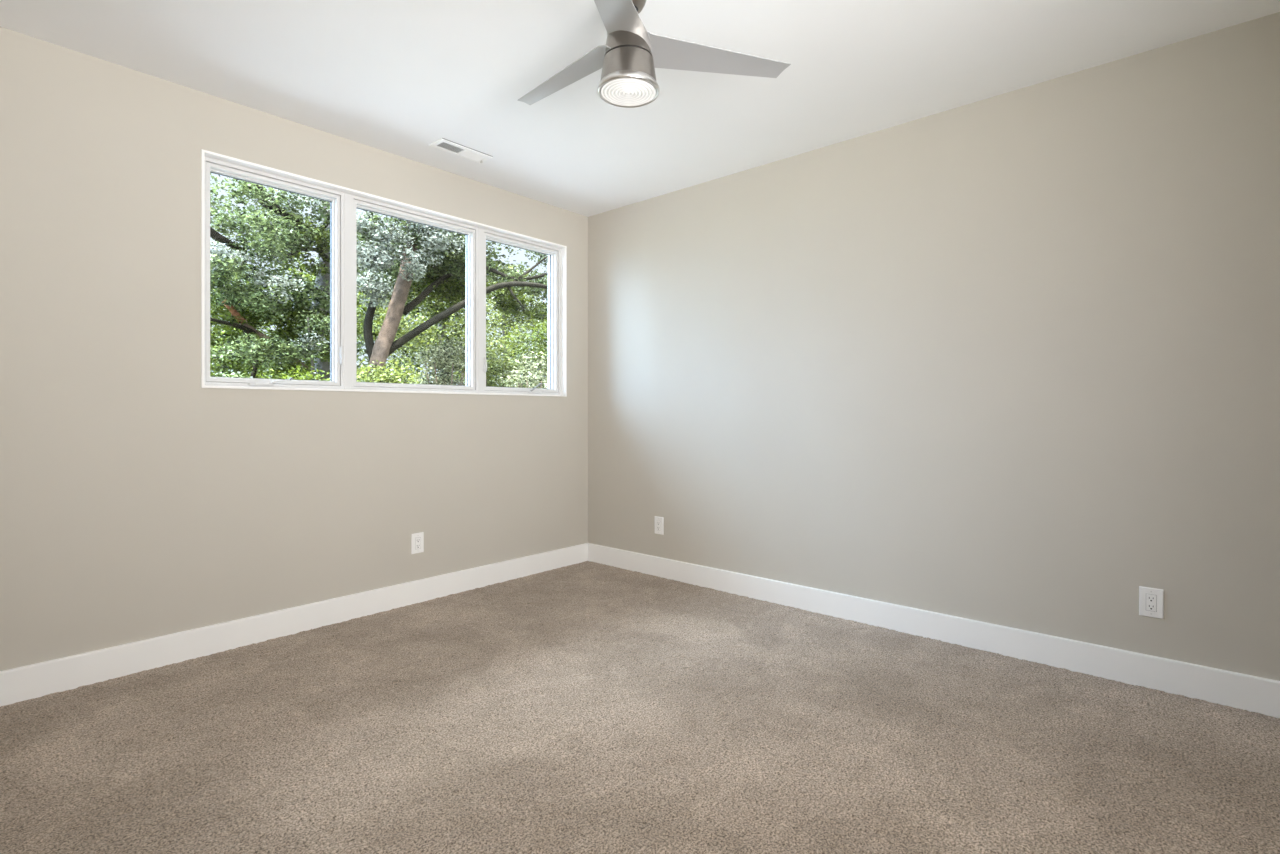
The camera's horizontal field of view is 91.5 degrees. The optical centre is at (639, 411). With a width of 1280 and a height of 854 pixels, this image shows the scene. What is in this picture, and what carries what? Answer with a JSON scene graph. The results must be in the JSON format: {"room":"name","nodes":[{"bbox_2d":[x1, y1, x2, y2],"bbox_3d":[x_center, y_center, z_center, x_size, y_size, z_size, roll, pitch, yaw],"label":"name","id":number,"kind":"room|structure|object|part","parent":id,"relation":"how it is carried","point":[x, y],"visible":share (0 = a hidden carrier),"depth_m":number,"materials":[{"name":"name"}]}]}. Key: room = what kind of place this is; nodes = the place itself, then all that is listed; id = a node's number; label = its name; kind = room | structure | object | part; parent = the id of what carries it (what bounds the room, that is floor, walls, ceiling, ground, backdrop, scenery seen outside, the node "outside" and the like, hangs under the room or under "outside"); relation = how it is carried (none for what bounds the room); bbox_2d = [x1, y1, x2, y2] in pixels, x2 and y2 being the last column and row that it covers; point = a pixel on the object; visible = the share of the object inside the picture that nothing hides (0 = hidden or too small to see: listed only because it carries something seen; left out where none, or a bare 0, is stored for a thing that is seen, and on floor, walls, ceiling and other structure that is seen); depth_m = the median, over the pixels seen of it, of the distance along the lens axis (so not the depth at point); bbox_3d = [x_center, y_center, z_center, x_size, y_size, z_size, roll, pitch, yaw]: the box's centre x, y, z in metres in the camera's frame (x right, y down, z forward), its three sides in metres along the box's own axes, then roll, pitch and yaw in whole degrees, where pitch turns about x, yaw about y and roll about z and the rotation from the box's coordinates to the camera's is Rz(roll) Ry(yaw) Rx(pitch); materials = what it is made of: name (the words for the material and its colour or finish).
{"room":"empty bedroom","nodes":[
{"label":"empty bedroom","id":0,"kind":"room"},
{"bbox_2d":[0,27,587,670],"bbox_3d":[-1.791,-0.125,3.287,0.200,3.100,4.400,0,0,41],"label":"wall","id":1,"kind":"structure","parent":0,"point":[139,500],"depth_m":2.80,"materials":[{"name":"beige paint"}]},
{"bbox_2d":[205,157,343,388],"bbox_3d":[-1.856,-0.658,3.178,0.147,1.075,0.658,0,0,41],"label":"window","id":2,"kind":"structure","parent":1,"relation":"in","point":[336,198],"depth_m":3.25,"materials":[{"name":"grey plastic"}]},
{"bbox_3d":[-1.811,-0.153,3.148,0.083,0.027,0.012,0,0,-43],"label":"crank handle","id":3,"kind":"part","parent":2,"relation":"part of","materials":[{"name":"white plastic"}]},
{"bbox_3d":[-1.624,-0.305,3.389,0.008,0.090,0.020,0,0,41],"label":"lock plate","id":4,"kind":"part","parent":2,"relation":"part of","materials":[{"name":"white plastic"}]},
{"bbox_3d":[-1.616,-0.305,3.381,0.014,0.104,0.023,0,0,-32],"label":"lock lever","id":5,"kind":"part","parent":2,"relation":"part of","materials":[{"name":"white plastic"}]},
{"bbox_2d":[0,543,587,706],"bbox_3d":[-1.710,1.065,3.216,0.016,0.141,4.000,0,0,41],"label":"baseboard","id":6,"kind":"structure","parent":1,"relation":"attached to","point":[36,680],"depth_m":3.00,"materials":[{"name":"white paint"}]},
{"bbox_2d":[344,193,350,388],"bbox_3d":[-1.643,-0.658,3.450,0.106,1.075,0.034,0,0,41],"label":"trim","id":7,"kind":"structure","parent":1,"relation":"attached to","point":[347,197],"depth_m":3.42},
{"bbox_2d":[201,149,566,396],"bbox_3d":[-1.331,-0.658,3.757,0.149,1.099,2.244,0,0,41],"label":"trim","id":8,"kind":"structure","parent":1,"relation":"attached to","point":[204,153],"depth_m":3.42,"materials":[{"name":"white paint"}]},
{"bbox_2d":[351,195,477,392],"bbox_3d":[-1.361,-0.658,3.772,0.105,1.075,0.824,0,0,41],"label":"window","id":9,"kind":"structure","parent":1,"relation":"in","point":[471,232],"depth_m":3.82,"materials":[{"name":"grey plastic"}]},
{"bbox_2d":[411,532,423,553],"bbox_3d":[-1.311,0.776,3.675,0.009,0.119,0.077,0,0,41],"label":"wall outlet","id":10,"kind":"object","parent":1,"relation":"attached to","point":[417,539],"visible":1,"depth_m":3.67,"materials":[{"name":"white plastic"}]},
{"bbox_2d":[415,537,420,548],"bbox_3d":[-1.309,0.776,3.674,0.004,0.066,0.032,0,0,41],"label":"receptacle","id":11,"kind":"object","parent":10,"relation":"attached to","point":[417,539],"depth_m":3.67,"materials":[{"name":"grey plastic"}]},
{"bbox_2d":[478,228,481,392],"bbox_3d":[-1.079,-0.658,4.091,0.106,1.075,0.028,0,0,41],"label":"trim","id":12,"kind":"structure","parent":1,"relation":"attached to","point":[479,229],"depth_m":4.05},
{"bbox_2d":[482,229,560,394],"bbox_3d":[-0.825,-0.658,4.337,0.164,1.075,0.680,0,0,41],"label":"window","id":13,"kind":"structure","parent":1,"relation":"in","point":[554,253],"depth_m":4.53,"materials":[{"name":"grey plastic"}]},
{"bbox_3d":[-1.009,-0.305,4.071,0.023,0.103,0.014,0,0,24],"label":"lock lever","id":14,"kind":"part","parent":13,"relation":"part of","materials":[{"name":"white plastic"}]},
{"bbox_2d":[0,561,1279,853],"bbox_3d":[0.724,1.125,1.074,6.504,0.008,4.004,0,0,41],"label":"floor","id":15,"kind":"structure","parent":0,"point":[587,707],"depth_m":2.12,"materials":[{"name":"beige carpet"}]},
{"bbox_2d":[0,0,1279,216],"bbox_3d":[0.724,-1.600,1.074,6.900,0.250,4.400,0,0,41],"label":"ceiling","id":16,"kind":"structure","parent":0,"point":[397,77],"depth_m":2.62,"materials":[{"name":"white paint"}]},
{"bbox_2d":[429,138,492,162],"bbox_3d":[-1.006,-1.465,3.520,0.130,0.020,0.329,0,0,41],"label":"ceiling vent","id":17,"kind":"object","parent":16,"relation":"in","point":[443,144],"visible":1,"depth_m":3.51,"materials":[{"name":"white metal"}]},
{"bbox_2d":[517,0,790,107],"bbox_3d":[-0.146,-1.285,2.221,0.962,0.380,1.078,0,0,41],"label":"ceiling fan","id":18,"kind":"object","parent":16,"relation":"hanging from","point":[630,56],"visible":1,"depth_m":2.17,"materials":[{"name":"silver metal"}]},
{"bbox_3d":[-0.275,-1.253,2.344,0.605,0.074,0.153,0,0,41],"label":"blade","id":19,"kind":"part","parent":18,"relation":"part of","materials":[{"name":"silver metal"}]},
{"bbox_3d":[-0.086,-1.253,1.848,0.154,0.074,0.603,0,0,10],"label":"blade","id":20,"kind":"part","parent":18,"relation":"part of","materials":[{"name":"silver metal"}]},
{"bbox_3d":[0.245,-1.253,2.261,0.603,0.074,0.154,0,0,-20],"label":"blade","id":21,"kind":"part","parent":18,"relation":"part of","materials":[{"name":"silver metal"}]},
{"bbox_2d":[588,12,1279,680],"bbox_3d":[2.111,-0.125,2.651,6.500,3.100,0.200,0,0,41],"label":"wall","id":22,"kind":"structure","parent":0,"point":[1010,359],"depth_m":2.93,"materials":[{"name":"beige paint"}]},
{"bbox_2d":[655,516,663,534],"bbox_3d":[0.128,0.778,4.257,0.077,0.119,0.009,0,0,41],"label":"wall outlet","id":23,"kind":"object","parent":22,"relation":"attached to","point":[659,521],"visible":1,"depth_m":4.25,"materials":[{"name":"white plastic"}]},
{"bbox_2d":[588,543,1279,717],"bbox_3d":[1.214,1.065,3.296,4.300,0.141,0.016,0,0,41],"label":"baseboard","id":24,"kind":"structure","parent":22,"relation":"attached to","point":[1250,693],"depth_m":2.91,"materials":[{"name":"white paint"}]},
{"bbox_2d":[1139,586,1163,618],"bbox_3d":[2.082,0.778,2.538,0.077,0.119,0.009,0,0,41],"label":"wall outlet","id":25,"kind":"object","parent":22,"relation":"attached to","point":[1151,600],"visible":1,"depth_m":2.53,"materials":[{"name":"white plastic"}]},
{"bbox_2d":[1146,594,1155,611],"bbox_3d":[2.081,0.778,2.536,0.032,0.066,0.004,0,0,41],"label":"receptacle","id":26,"kind":"object","parent":25,"relation":"attached to","point":[1150,598],"depth_m":2.54,"materials":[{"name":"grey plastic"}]},
{"label":"outside","id":27,"kind":"structure","parent":0,"visible":0},
{"bbox_3d":[-27.647,1.725,42.023,89.800,0.200,100.000,0,0,41],"label":"ground","id":28,"kind":"structure","parent":27,"visible":0},
{"bbox_2d":[213,369,252,377],"bbox_3d":[-4.924,0.579,7.389,1.243,2.198,0.815,0,0,41],"label":"shrub","id":29,"kind":"object","parent":28,"relation":"on","point":[233,374],"visible":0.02,"depth_m":7.53,"materials":[{"name":"green plant"}]},
{"bbox_2d":[210,265,271,377],"bbox_3d":[-11.317,-1.184,17.122,4.108,5.854,3.414,0,0,41],"label":"tree","id":30,"kind":"object","parent":28,"relation":"on","point":[212,328],"visible":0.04,"depth_m":16.39,"materials":[{"name":"green plant"}]},
{"bbox_2d":[210,173,329,380],"bbox_3d":[-6.223,-1.679,9.758,2.764,6.809,3.767,0,0,41],"label":"tree","id":31,"kind":"object","parent":28,"relation":"on","point":[246,309],"visible":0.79,"depth_m":9.52,"materials":[{"name":"green plant"}]},
{"bbox_2d":[261,365,329,380],"bbox_3d":[-4.389,0.541,8.052,1.303,2.274,0.918,0,0,41],"label":"shrub","id":32,"kind":"object","parent":28,"relation":"on","point":[308,375],"visible":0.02,"depth_m":7.95,"materials":[{"name":"green plant"}]},
{"bbox_2d":[214,247,378,381],"bbox_3d":[-7.724,-1.197,14.443,3.908,5.878,3.337,0,0,41],"label":"tree","id":33,"kind":"object","parent":28,"relation":"on","point":[360,321],"visible":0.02,"depth_m":14.37,"materials":[{"name":"green plant"}]},
{"bbox_2d":[309,210,432,383],"bbox_3d":[-8.566,-2.608,20.203,4.039,8.690,3.762,0,0,41],"label":"tree","id":34,"kind":"object","parent":28,"relation":"on","point":[361,343],"visible":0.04,"depth_m":20.02,"materials":[{"name":"green plant"}]},
{"bbox_2d":[357,359,425,383],"bbox_3d":[-3.668,0.456,8.949,1.872,2.448,1.477,0,0,41],"label":"shrub","id":35,"kind":"object","parent":28,"relation":"on","point":[381,376],"visible":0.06,"depth_m":8.73,"materials":[{"name":"green plant"}]},
{"bbox_2d":[413,338,465,385],"bbox_3d":[-3.880,0.099,12.346,1.669,3.159,1.393,0,0,41],"label":"shrub","id":36,"kind":"object","parent":28,"relation":"on","point":[435,359],"visible":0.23,"depth_m":12.19,"materials":[{"name":"green plant"}]},
{"bbox_2d":[360,233,524,385],"bbox_3d":[-5.508,-1.900,17.117,4.071,7.280,3.567,0,0,41],"label":"tree","id":37,"kind":"object","parent":28,"relation":"on","point":[443,329],"visible":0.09,"depth_m":16.57,"materials":[{"name":"green plant"}]},
{"bbox_2d":[357,210,547,381],"bbox_3d":[-3.484,-2.073,12.397,3.046,7.628,5.608,0,0,44],"label":"tree","id":38,"kind":"object","parent":28,"relation":"on","point":[413,247],"visible":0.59,"depth_m":11.14,"materials":[{"name":"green plant"}]},
{"bbox_2d":[464,345,525,386],"bbox_3d":[-3.155,0.110,13.668,1.434,3.138,1.611,0,0,-45],"label":"shrub","id":39,"kind":"object","parent":28,"relation":"on","point":[494,369],"visible":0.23,"depth_m":13.58,"materials":[{"name":"green plant"}]},
{"bbox_2d":[452,265,547,386],"bbox_3d":[-5.208,-2.029,24.069,4.112,7.536,4.376,0,0,41],"label":"tree","id":40,"kind":"object","parent":28,"relation":"on","point":[511,321],"visible":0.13,"depth_m":23.71,"materials":[{"name":"green plant"}]},
{"bbox_2d":[499,305,547,387],"bbox_3d":[-2.662,-1.561,20.406,3.936,6.604,3.335,0,0,41],"label":"tree","id":41,"kind":"object","parent":28,"relation":"on","point":[541,334],"visible":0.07,"depth_m":19.85,"materials":[{"name":"green plant"}]},
{"bbox_2d":[500,351,547,388],"bbox_3d":[-1.907,0.278,11.404,1.406,2.801,1.102,0,0,41],"label":"shrub","id":42,"kind":"object","parent":28,"relation":"on","point":[532,374],"visible":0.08,"depth_m":11.35,"materials":[{"name":"green plant"}]}
]}

